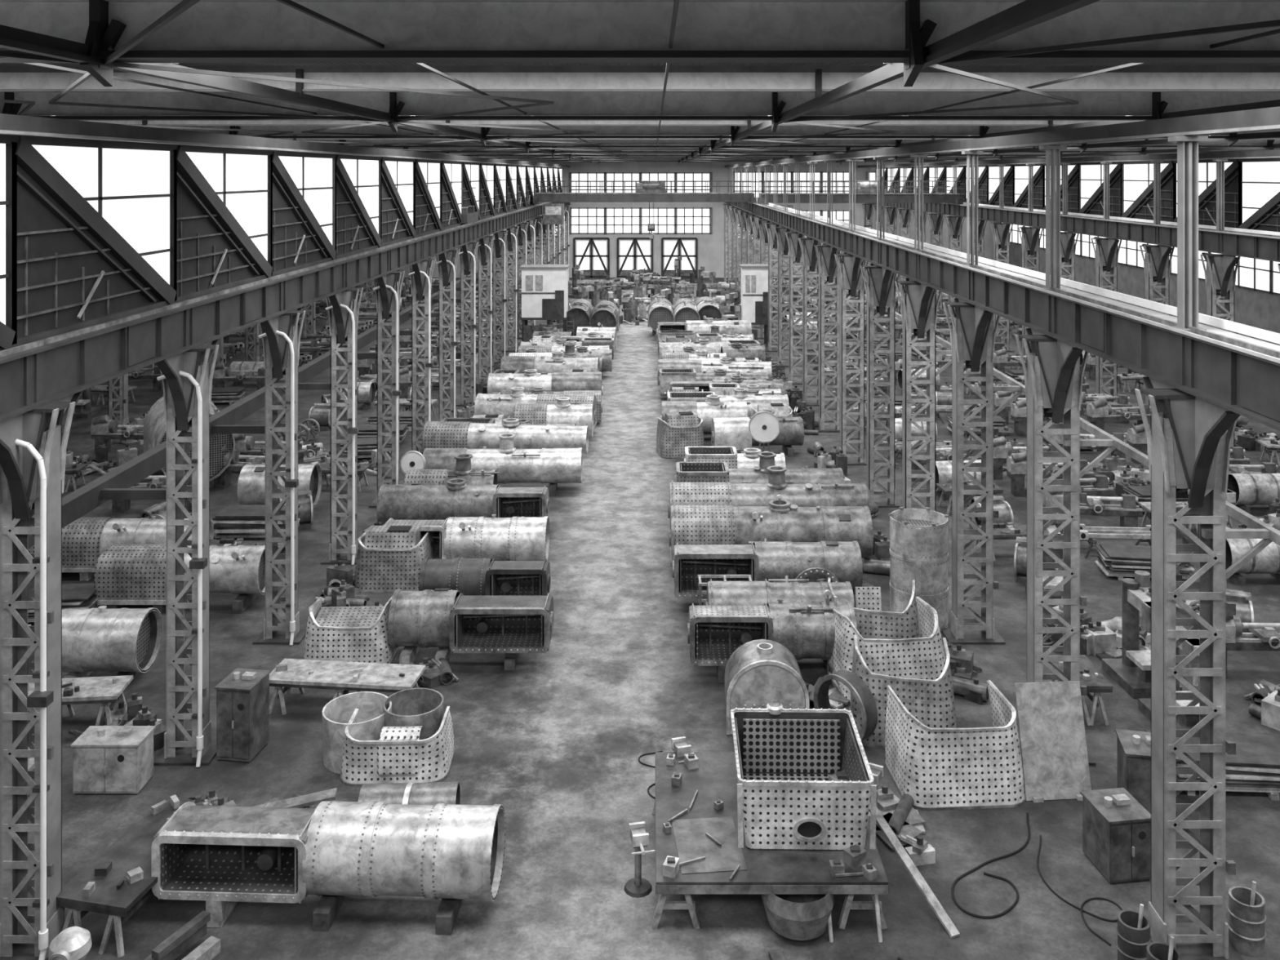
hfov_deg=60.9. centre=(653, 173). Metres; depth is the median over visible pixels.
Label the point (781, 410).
shell
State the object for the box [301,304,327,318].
fittings
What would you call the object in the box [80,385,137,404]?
workbench
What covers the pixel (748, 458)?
boiler
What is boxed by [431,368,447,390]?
cylinder casting
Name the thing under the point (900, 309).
cylinder casting
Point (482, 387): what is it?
fittings
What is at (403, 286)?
drill
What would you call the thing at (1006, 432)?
workbench
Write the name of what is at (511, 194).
bay
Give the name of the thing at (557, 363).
boiler
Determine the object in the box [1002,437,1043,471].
fittings
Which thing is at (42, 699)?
downpipe
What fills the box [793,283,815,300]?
centre lathe
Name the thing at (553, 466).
boiler
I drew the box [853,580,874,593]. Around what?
fittings
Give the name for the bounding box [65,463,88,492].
workbench
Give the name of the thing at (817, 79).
roof truss
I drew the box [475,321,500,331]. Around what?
plates
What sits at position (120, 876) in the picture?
table
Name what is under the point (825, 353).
fittings
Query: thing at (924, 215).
lattice column
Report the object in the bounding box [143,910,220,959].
timber beams
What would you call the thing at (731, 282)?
drill
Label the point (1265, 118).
beam
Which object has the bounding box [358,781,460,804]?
barrel
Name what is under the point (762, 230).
lattice column
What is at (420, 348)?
plates
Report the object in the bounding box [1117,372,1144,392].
workbench
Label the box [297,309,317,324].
fittings
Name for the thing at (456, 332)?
drill
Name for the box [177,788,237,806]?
fittings
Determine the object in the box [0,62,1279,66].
roof beam
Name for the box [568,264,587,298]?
drill
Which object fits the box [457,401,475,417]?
fittings
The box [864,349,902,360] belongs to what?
plates
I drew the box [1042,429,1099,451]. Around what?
plates
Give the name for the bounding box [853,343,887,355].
plates
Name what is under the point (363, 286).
cylinder casting
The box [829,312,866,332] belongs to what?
centre lathe
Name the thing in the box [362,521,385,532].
fittings
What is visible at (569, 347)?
boiler
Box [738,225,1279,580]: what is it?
beam
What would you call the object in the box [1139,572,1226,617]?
fittings
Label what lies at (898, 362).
centre lathe
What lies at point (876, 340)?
plates
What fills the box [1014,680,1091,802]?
steel plate
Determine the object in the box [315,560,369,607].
fittings
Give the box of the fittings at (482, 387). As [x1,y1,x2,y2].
[475,378,487,396]
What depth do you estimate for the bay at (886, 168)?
118.73 m
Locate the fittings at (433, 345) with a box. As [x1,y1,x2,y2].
[408,332,448,348]
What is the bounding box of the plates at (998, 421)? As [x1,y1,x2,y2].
[946,415,1007,436]
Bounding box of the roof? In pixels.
[0,0,1279,164]
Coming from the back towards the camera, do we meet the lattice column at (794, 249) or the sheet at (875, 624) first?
the lattice column at (794, 249)
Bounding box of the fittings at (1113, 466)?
[1089,453,1151,485]
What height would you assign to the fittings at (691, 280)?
1.812 m
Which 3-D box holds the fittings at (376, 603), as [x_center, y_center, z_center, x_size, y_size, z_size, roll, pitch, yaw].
[-7.104,12.258,29.966,2.175,0.666,1.196,0,0,0]
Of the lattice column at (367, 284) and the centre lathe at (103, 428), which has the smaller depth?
the centre lathe at (103, 428)
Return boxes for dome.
[48,926,92,959]
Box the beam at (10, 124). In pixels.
[0,113,570,168]
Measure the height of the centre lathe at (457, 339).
1.755 m
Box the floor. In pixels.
[27,277,1279,959]
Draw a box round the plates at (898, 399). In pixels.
[864,395,902,406]
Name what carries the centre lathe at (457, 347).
on the floor
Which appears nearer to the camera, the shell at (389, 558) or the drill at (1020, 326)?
the shell at (389, 558)
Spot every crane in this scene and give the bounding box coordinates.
[339,187,478,258]
[533,180,756,239]
[756,180,963,232]
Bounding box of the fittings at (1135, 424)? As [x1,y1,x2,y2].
[1123,422,1147,453]
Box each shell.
[302,595,399,663]
[322,687,454,786]
[354,525,434,593]
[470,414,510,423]
[529,336,556,342]
[561,369,587,372]
[656,411,704,458]
[662,335,690,342]
[666,386,702,400]
[734,357,761,361]
[751,403,792,417]
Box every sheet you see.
[827,577,919,639]
[827,596,946,705]
[849,635,956,747]
[884,680,1026,810]
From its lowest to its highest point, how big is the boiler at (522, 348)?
1.921 m
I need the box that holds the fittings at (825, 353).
[814,351,835,358]
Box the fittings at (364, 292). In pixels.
[360,289,365,298]
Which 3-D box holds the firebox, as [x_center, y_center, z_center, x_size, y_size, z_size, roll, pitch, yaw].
[2.641,10.945,19.901,2.370,1.270,2.751,0,0,1]
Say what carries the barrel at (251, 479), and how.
on the floor
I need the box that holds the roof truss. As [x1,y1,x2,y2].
[0,66,1279,160]
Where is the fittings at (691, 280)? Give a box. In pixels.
[630,267,697,284]
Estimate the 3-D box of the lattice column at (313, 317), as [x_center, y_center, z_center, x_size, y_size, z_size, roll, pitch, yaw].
[-26.000,8.118,82.400,1.240,8.764,2.782,0,0,0]
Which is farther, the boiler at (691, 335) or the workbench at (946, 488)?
the boiler at (691, 335)
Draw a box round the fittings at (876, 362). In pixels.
[874,355,887,372]
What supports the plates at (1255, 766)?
on the floor
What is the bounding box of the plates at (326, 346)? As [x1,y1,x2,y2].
[299,342,330,355]
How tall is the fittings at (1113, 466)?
1.121 m
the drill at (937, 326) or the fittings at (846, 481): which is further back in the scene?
the drill at (937, 326)
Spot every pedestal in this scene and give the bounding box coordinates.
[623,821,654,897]
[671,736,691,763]
[867,762,883,824]
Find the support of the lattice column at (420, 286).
on the floor
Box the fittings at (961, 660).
[942,637,989,704]
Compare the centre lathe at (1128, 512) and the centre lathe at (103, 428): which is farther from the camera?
the centre lathe at (103, 428)
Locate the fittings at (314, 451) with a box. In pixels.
[260,435,328,462]
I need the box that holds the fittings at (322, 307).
[318,305,327,309]
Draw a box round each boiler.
[27,515,213,580]
[93,544,265,613]
[143,396,235,488]
[151,800,506,934]
[376,478,549,524]
[383,514,550,560]
[387,588,553,670]
[404,453,499,484]
[418,556,550,595]
[422,417,588,454]
[422,433,582,496]
[440,417,575,426]
[474,386,596,428]
[487,368,603,402]
[490,386,602,422]
[493,369,524,373]
[500,351,599,373]
[508,342,601,372]
[514,396,593,438]
[518,340,608,353]
[520,337,614,359]
[560,332,613,342]
[565,298,594,336]
[589,300,619,331]
[647,295,674,341]
[656,315,751,340]
[657,325,754,342]
[657,336,759,359]
[657,356,771,386]
[658,368,768,395]
[660,394,747,432]
[662,350,726,360]
[666,387,789,417]
[667,465,869,530]
[668,375,783,395]
[669,494,873,567]
[672,298,700,322]
[672,537,862,605]
[675,451,844,484]
[684,446,786,468]
[687,589,857,683]
[695,296,722,320]
[696,326,752,342]
[705,575,854,607]
[709,382,781,395]
[711,409,804,457]
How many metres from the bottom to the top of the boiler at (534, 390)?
1.886 m
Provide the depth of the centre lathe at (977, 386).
56.99 m
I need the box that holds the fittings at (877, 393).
[831,377,881,395]
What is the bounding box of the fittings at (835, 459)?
[807,441,847,475]
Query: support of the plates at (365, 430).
on the floor
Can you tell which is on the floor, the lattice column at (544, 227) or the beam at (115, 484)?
the lattice column at (544, 227)
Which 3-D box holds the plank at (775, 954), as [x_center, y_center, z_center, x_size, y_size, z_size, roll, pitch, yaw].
[2.200,12.450,16.200,0.200,0.100,2.408,0,0,-12]
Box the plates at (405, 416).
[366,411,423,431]
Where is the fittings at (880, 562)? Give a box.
[862,530,889,582]
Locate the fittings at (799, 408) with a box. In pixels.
[776,372,818,435]
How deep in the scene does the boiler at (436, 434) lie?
44.52 m
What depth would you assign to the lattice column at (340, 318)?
34.98 m
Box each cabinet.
[70,725,155,795]
[214,667,271,763]
[1080,787,1151,884]
[1115,728,1178,817]
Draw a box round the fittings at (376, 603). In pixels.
[372,600,386,606]
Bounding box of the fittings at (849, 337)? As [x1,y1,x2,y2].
[846,324,879,340]
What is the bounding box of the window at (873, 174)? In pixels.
[866,171,875,180]
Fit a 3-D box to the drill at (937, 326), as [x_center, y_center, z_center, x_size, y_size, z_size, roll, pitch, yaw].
[22.279,11.250,87.130,1.200,2.500,1.650,0,0,9]
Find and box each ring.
[795,567,839,582]
[813,670,877,740]
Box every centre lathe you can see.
[90,414,143,454]
[108,466,191,512]
[116,366,163,391]
[212,362,265,390]
[213,444,285,488]
[223,328,262,346]
[231,433,306,473]
[299,340,321,360]
[308,298,327,309]
[357,297,376,316]
[357,358,411,377]
[374,346,420,370]
[399,328,439,353]
[399,366,449,399]
[420,351,471,381]
[431,280,439,293]
[431,310,460,330]
[433,306,469,328]
[436,334,483,359]
[447,296,483,314]
[455,328,497,353]
[466,315,509,337]
[475,284,500,299]
[482,280,511,286]
[483,299,521,319]
[496,293,521,307]
[613,277,643,294]
[622,292,656,309]
[629,269,657,284]
[643,272,672,287]
[773,297,802,315]
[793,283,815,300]
[798,287,831,303]
[807,336,853,362]
[813,301,853,315]
[829,288,857,297]
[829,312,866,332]
[846,373,895,403]
[851,297,885,314]
[856,300,887,314]
[864,400,926,435]
[874,314,913,333]
[884,357,940,384]
[895,295,902,302]
[911,440,981,481]
[914,336,950,358]
[935,346,964,367]
[936,315,954,325]
[937,308,946,319]
[973,381,1026,404]
[993,348,1026,373]
[993,391,1058,424]
[993,435,1062,479]
[994,335,1004,351]
[1006,451,1093,497]
[1010,399,1051,435]
[1024,468,1114,513]
[1042,484,1142,533]
[1048,432,1128,459]
[1080,391,1132,423]
[1081,375,1088,394]
[1085,353,1138,379]
[1086,398,1151,431]
[1127,423,1151,464]
[1191,613,1279,678]
[1228,446,1249,471]
[1228,462,1278,473]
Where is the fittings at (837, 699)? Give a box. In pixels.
[804,671,850,708]
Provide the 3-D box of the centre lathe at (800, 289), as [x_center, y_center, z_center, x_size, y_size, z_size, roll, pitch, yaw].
[15.542,11.622,104.294,3.200,1.755,0.770,0,0,8]
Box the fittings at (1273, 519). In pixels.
[1238,497,1279,530]
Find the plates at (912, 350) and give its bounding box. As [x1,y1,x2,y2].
[911,342,946,355]
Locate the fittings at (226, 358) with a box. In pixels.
[213,350,231,363]
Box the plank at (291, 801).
[253,787,337,808]
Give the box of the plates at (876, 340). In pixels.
[852,337,887,345]
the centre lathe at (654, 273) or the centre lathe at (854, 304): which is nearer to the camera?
the centre lathe at (854, 304)
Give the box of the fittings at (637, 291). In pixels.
[568,284,647,306]
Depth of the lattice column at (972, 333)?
29.07 m
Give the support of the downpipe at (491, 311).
attached to the lattice column at (483, 251)
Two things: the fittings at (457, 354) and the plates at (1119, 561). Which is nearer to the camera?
the plates at (1119, 561)
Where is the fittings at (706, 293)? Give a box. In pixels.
[621,288,711,314]
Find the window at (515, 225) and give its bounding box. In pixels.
[489,225,561,235]
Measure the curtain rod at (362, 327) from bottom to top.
0.819 m
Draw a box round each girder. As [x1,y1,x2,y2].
[0,202,570,422]
[725,202,1279,431]
[868,202,1279,262]
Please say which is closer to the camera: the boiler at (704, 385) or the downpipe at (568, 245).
the boiler at (704, 385)
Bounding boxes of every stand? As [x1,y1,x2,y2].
[697,574,751,605]
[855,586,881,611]
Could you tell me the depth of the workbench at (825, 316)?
88.88 m
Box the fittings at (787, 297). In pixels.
[773,292,789,301]
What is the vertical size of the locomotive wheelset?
1.008 m
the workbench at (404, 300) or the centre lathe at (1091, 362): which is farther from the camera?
the workbench at (404, 300)
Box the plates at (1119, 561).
[1094,543,1194,580]
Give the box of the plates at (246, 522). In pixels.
[211,504,300,549]
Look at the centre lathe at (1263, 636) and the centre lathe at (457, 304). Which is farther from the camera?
the centre lathe at (457, 304)
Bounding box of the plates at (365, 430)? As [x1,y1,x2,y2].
[357,423,408,442]
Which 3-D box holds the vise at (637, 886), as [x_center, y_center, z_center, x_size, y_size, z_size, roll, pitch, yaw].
[-0.236,11.960,18.891,0.500,1.080,0.744,0,0,-11]
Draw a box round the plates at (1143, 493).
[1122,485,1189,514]
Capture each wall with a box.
[321,161,995,277]
[996,222,1279,345]
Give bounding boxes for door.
[400,450,425,474]
[573,237,609,277]
[617,237,653,277]
[661,237,697,277]
[748,410,780,452]
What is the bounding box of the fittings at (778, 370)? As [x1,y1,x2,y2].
[765,352,784,379]
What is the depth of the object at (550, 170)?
108.76 m
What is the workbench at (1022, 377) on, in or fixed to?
on the floor
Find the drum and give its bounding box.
[724,639,808,734]
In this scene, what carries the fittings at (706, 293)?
on the floor
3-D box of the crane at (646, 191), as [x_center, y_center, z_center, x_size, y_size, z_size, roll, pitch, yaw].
[-0.700,3.166,92.930,18.750,5.032,3.740,0,0,0]
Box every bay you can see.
[0,133,17,351]
[5,134,176,346]
[169,144,272,302]
[267,150,336,276]
[334,154,382,259]
[378,156,415,247]
[413,159,442,237]
[440,160,462,230]
[461,161,480,220]
[479,162,495,219]
[493,163,507,216]
[506,164,517,213]
[515,164,526,209]
[525,165,534,207]
[533,165,541,204]
[540,166,547,203]
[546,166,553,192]
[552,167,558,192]
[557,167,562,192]
[875,167,888,190]
[887,167,900,192]
[899,166,914,192]
[913,166,929,192]
[928,165,946,192]
[945,165,966,202]
[964,164,988,204]
[986,164,1014,207]
[1013,163,1044,209]
[1043,162,1080,213]
[1078,161,1124,217]
[1120,160,1176,222]
[1173,158,1242,228]
[1238,157,1279,231]
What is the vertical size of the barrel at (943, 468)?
1.376 m
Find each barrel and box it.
[62,605,163,679]
[230,361,264,386]
[237,463,322,506]
[340,382,375,409]
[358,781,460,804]
[399,297,403,312]
[525,348,551,352]
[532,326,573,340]
[574,346,612,378]
[576,322,617,348]
[672,346,716,353]
[720,342,765,361]
[784,312,813,329]
[794,320,817,339]
[885,417,937,451]
[888,506,948,633]
[897,368,939,389]
[935,459,981,500]
[936,290,954,302]
[1080,350,1110,371]
[1225,538,1279,586]
[1226,472,1279,513]
[1235,415,1248,427]
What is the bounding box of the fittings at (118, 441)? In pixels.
[114,420,143,444]
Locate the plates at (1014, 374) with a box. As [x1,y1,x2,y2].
[1004,369,1024,383]
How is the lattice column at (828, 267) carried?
on the floor
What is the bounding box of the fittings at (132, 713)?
[68,692,166,751]
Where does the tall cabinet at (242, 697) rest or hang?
on the floor
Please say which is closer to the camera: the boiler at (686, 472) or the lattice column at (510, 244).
the boiler at (686, 472)
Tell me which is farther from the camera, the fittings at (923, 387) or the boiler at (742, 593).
the fittings at (923, 387)
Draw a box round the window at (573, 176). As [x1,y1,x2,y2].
[568,172,712,192]
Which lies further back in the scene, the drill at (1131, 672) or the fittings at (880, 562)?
the fittings at (880, 562)
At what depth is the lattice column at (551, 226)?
105.78 m
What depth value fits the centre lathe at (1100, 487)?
39.88 m
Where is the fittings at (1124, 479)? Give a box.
[1109,470,1151,497]
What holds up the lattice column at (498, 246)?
on the floor
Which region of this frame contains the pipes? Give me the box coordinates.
[1080,524,1151,558]
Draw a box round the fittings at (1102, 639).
[1042,604,1151,659]
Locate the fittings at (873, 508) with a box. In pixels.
[868,502,878,519]
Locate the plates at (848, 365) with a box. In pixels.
[824,361,866,376]
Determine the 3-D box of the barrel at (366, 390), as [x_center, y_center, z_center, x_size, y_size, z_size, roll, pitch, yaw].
[-15.988,11.812,58.001,2.080,1.376,1.152,0,0,3]
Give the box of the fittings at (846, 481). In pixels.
[844,475,850,483]
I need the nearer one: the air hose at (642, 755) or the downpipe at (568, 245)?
the air hose at (642, 755)
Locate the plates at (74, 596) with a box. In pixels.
[27,582,97,622]
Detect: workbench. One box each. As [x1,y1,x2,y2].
[27,675,133,725]
[27,746,34,786]
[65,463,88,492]
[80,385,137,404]
[209,537,265,546]
[269,658,426,715]
[306,333,330,342]
[316,461,370,492]
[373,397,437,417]
[402,299,408,310]
[431,324,457,331]
[466,294,493,298]
[824,312,853,326]
[824,366,876,383]
[883,324,915,338]
[935,296,957,306]
[935,480,1003,514]
[939,330,951,342]
[964,426,1014,442]
[965,375,1002,393]
[968,384,1017,395]
[969,522,1026,561]
[993,353,1024,369]
[998,320,1017,333]
[1017,375,1024,385]
[1048,654,1113,725]
[1080,393,1115,414]
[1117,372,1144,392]
[1137,502,1233,533]
[1257,439,1279,466]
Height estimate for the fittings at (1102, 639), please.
0.909 m
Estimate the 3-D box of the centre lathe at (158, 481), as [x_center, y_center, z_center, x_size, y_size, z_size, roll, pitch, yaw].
[-18.498,11.622,40.365,3.200,1.755,0.770,0,0,-3]
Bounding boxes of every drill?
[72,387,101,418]
[364,343,377,376]
[399,278,410,306]
[405,278,411,303]
[438,331,460,373]
[475,311,487,346]
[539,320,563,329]
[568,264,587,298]
[577,280,599,309]
[606,284,617,302]
[631,269,644,295]
[660,283,676,305]
[671,256,683,283]
[693,266,717,297]
[722,286,741,319]
[724,276,738,315]
[734,303,741,319]
[857,308,866,337]
[894,320,913,345]
[935,297,940,328]
[1011,323,1022,340]
[1025,512,1080,613]
[1101,570,1182,698]
[1137,603,1226,732]
[1182,488,1235,543]
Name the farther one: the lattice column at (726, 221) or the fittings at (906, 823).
the lattice column at (726, 221)
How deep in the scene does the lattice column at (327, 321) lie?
88.08 m
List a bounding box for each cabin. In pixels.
[519,264,573,342]
[738,263,777,346]
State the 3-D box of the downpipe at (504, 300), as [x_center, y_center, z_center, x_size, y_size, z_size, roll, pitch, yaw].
[-9.932,8.327,70.125,1.065,8.335,0.330,0,0,0]
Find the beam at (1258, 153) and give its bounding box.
[857,149,1279,168]
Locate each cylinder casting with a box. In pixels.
[137,501,166,519]
[278,489,313,530]
[308,403,330,430]
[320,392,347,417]
[357,374,377,397]
[358,284,369,295]
[399,347,411,364]
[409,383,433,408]
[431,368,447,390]
[455,305,471,315]
[810,298,817,303]
[897,299,902,312]
[898,303,901,314]
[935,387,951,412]
[964,363,980,385]
[968,495,1013,526]
[1013,536,1026,583]
[1225,588,1253,632]
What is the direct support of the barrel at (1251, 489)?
on the floor
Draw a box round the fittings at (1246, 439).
[1234,424,1279,453]
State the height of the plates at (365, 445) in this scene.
0.715 m
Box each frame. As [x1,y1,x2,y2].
[568,278,627,288]
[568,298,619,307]
[672,295,726,308]
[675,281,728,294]
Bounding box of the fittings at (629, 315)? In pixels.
[553,297,648,325]
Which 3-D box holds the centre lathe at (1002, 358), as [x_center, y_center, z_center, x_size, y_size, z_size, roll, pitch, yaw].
[22.479,11.622,66.835,3.200,1.755,0.770,0,0,-3]
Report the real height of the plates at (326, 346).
0.715 m
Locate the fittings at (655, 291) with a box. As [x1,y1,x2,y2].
[642,278,706,297]
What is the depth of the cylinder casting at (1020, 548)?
33.26 m
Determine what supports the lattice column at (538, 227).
on the floor
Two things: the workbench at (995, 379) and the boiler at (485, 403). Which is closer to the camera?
the boiler at (485, 403)
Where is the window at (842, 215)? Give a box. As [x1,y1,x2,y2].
[733,209,851,239]
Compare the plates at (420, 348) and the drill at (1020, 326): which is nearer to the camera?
the plates at (420, 348)
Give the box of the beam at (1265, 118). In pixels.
[724,106,1279,168]
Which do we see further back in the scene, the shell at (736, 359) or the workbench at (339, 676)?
the shell at (736, 359)
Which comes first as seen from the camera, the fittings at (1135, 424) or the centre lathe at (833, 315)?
the fittings at (1135, 424)
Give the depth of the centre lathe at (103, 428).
48.31 m
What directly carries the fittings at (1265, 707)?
on the floor
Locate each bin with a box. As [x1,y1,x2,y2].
[1115,903,1151,959]
[1146,936,1181,959]
[1226,880,1266,957]
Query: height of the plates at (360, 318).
0.715 m
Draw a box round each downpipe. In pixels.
[14,439,53,959]
[156,370,207,767]
[258,330,298,644]
[325,303,359,564]
[373,284,401,484]
[408,271,433,421]
[435,259,457,417]
[458,250,477,402]
[476,244,493,373]
[491,238,506,355]
[503,233,518,351]
[515,228,526,264]
[525,225,535,324]
[534,222,542,264]
[546,224,550,264]
[552,224,555,264]
[557,224,561,264]
[562,216,565,264]
[565,210,569,279]
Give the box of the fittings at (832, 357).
[812,354,855,369]
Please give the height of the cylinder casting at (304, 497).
1.150 m
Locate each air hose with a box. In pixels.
[638,750,662,799]
[951,813,1030,918]
[1036,835,1122,946]
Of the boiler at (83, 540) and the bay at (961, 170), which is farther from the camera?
the bay at (961, 170)
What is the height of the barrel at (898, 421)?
1.376 m
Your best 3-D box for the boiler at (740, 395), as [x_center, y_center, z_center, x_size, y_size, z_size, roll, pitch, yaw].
[3.622,11.521,53.279,5.909,1.951,1.570,0,0,-1]
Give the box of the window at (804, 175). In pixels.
[733,171,851,197]
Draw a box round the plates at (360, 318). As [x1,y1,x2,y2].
[358,316,377,327]
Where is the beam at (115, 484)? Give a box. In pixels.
[12,229,561,609]
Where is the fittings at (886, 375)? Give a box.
[878,357,919,378]
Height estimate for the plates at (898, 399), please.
0.715 m
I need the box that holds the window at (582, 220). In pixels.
[568,207,712,234]
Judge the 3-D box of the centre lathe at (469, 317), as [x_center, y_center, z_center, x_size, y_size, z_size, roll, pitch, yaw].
[-12.625,11.622,83.190,3.200,1.755,0.770,0,0,-1]
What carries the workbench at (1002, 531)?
on the floor
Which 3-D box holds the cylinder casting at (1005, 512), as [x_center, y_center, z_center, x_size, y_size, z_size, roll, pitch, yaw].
[11.783,11.925,37.905,1.100,1.150,1.150,0,0,-10]
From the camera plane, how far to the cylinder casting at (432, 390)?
58.06 m
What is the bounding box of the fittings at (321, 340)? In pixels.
[311,328,358,342]
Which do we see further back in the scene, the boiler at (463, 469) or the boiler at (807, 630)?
the boiler at (463, 469)
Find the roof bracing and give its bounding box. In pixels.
[0,0,1279,162]
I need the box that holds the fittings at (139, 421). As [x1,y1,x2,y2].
[133,408,150,425]
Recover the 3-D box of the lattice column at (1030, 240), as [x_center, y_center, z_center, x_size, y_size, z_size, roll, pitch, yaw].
[24.500,5.950,70.600,1.480,13.100,2.782,0,0,0]
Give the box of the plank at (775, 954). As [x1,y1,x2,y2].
[768,948,786,959]
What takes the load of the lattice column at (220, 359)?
on the floor
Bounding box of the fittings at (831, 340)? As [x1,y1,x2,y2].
[796,331,835,345]
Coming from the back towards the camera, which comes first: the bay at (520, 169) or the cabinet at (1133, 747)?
the bay at (520, 169)
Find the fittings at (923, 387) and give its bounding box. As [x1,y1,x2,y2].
[911,382,951,405]
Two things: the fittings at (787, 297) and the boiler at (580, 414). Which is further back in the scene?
the fittings at (787, 297)
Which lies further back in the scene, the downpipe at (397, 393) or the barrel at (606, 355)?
the barrel at (606, 355)
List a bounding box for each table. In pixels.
[56,794,212,957]
[651,751,959,942]
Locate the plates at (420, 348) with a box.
[399,347,433,356]
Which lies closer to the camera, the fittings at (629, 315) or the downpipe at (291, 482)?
the downpipe at (291, 482)
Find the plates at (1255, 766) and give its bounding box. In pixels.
[1145,729,1279,800]
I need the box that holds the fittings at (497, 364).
[492,358,501,373]
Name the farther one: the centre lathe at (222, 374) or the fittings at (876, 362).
the fittings at (876, 362)
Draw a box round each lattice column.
[0,390,84,959]
[108,317,128,429]
[153,338,218,765]
[209,290,227,384]
[244,280,259,361]
[252,306,306,644]
[300,265,315,338]
[320,285,363,564]
[323,297,330,328]
[365,250,375,306]
[368,269,404,507]
[397,240,406,294]
[408,257,435,453]
[435,248,459,421]
[455,241,479,406]
[475,235,494,382]
[490,230,507,367]
[503,226,519,351]
[515,222,528,338]
[524,218,537,324]
[533,216,543,264]
[540,214,547,264]
[549,224,554,264]
[555,224,559,264]
[556,207,565,264]
[561,205,569,264]
[722,168,731,283]
[725,167,736,288]
[729,167,741,295]
[733,166,746,302]
[738,166,752,303]
[743,166,759,263]
[750,165,767,328]
[756,164,775,338]
[764,164,785,351]
[773,164,797,367]
[785,163,808,384]
[798,161,826,406]
[813,160,844,432]
[834,159,868,465]
[860,156,902,507]
[862,168,875,279]
[872,167,886,234]
[884,167,898,292]
[894,154,941,511]
[896,166,912,293]
[911,166,928,248]
[927,166,945,313]
[941,151,1005,644]
[944,165,964,328]
[965,164,986,264]
[990,164,1013,351]
[1014,145,1095,765]
[1017,164,1043,367]
[1060,163,1079,289]
[1090,161,1121,402]
[1134,135,1243,959]
[1139,160,1174,413]
[1200,159,1240,446]
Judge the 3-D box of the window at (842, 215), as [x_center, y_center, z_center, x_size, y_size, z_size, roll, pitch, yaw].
[16.600,6.200,129.930,14.340,3.600,0.120,0,0,0]
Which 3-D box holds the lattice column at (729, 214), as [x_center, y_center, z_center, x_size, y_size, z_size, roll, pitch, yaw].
[8.600,5.950,117.800,1.480,13.100,2.782,0,0,0]
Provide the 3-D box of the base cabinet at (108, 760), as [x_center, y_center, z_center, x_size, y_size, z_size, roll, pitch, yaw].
[-11.000,11.925,22.185,1.360,1.150,0.790,0,0,0]
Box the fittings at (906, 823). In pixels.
[868,784,935,866]
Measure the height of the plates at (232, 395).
0.715 m
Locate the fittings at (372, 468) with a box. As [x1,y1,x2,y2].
[310,448,391,477]
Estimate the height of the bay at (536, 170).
3.479 m
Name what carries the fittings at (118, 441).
on the floor
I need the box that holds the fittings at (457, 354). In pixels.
[437,349,483,364]
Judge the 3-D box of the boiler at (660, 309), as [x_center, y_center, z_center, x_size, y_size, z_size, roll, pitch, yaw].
[0.600,10.903,82.945,2.074,3.185,5.290,0,0,0]
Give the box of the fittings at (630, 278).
[581,273,653,290]
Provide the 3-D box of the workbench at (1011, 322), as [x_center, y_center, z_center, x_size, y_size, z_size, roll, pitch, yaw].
[27.922,12.021,84.947,2.200,0.982,1.000,0,0,7]
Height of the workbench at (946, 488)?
0.982 m
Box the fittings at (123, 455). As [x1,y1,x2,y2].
[64,441,137,476]
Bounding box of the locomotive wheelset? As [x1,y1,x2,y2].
[297,418,319,444]
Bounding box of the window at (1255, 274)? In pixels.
[1009,224,1279,294]
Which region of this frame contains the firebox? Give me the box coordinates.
[730,701,876,849]
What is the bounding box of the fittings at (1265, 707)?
[1243,679,1279,730]
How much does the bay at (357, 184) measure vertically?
3.479 m
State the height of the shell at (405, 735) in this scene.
1.160 m
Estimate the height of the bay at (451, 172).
3.479 m
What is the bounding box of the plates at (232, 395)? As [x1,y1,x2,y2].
[211,386,244,404]
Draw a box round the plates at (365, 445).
[340,436,391,457]
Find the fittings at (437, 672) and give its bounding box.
[406,657,458,688]

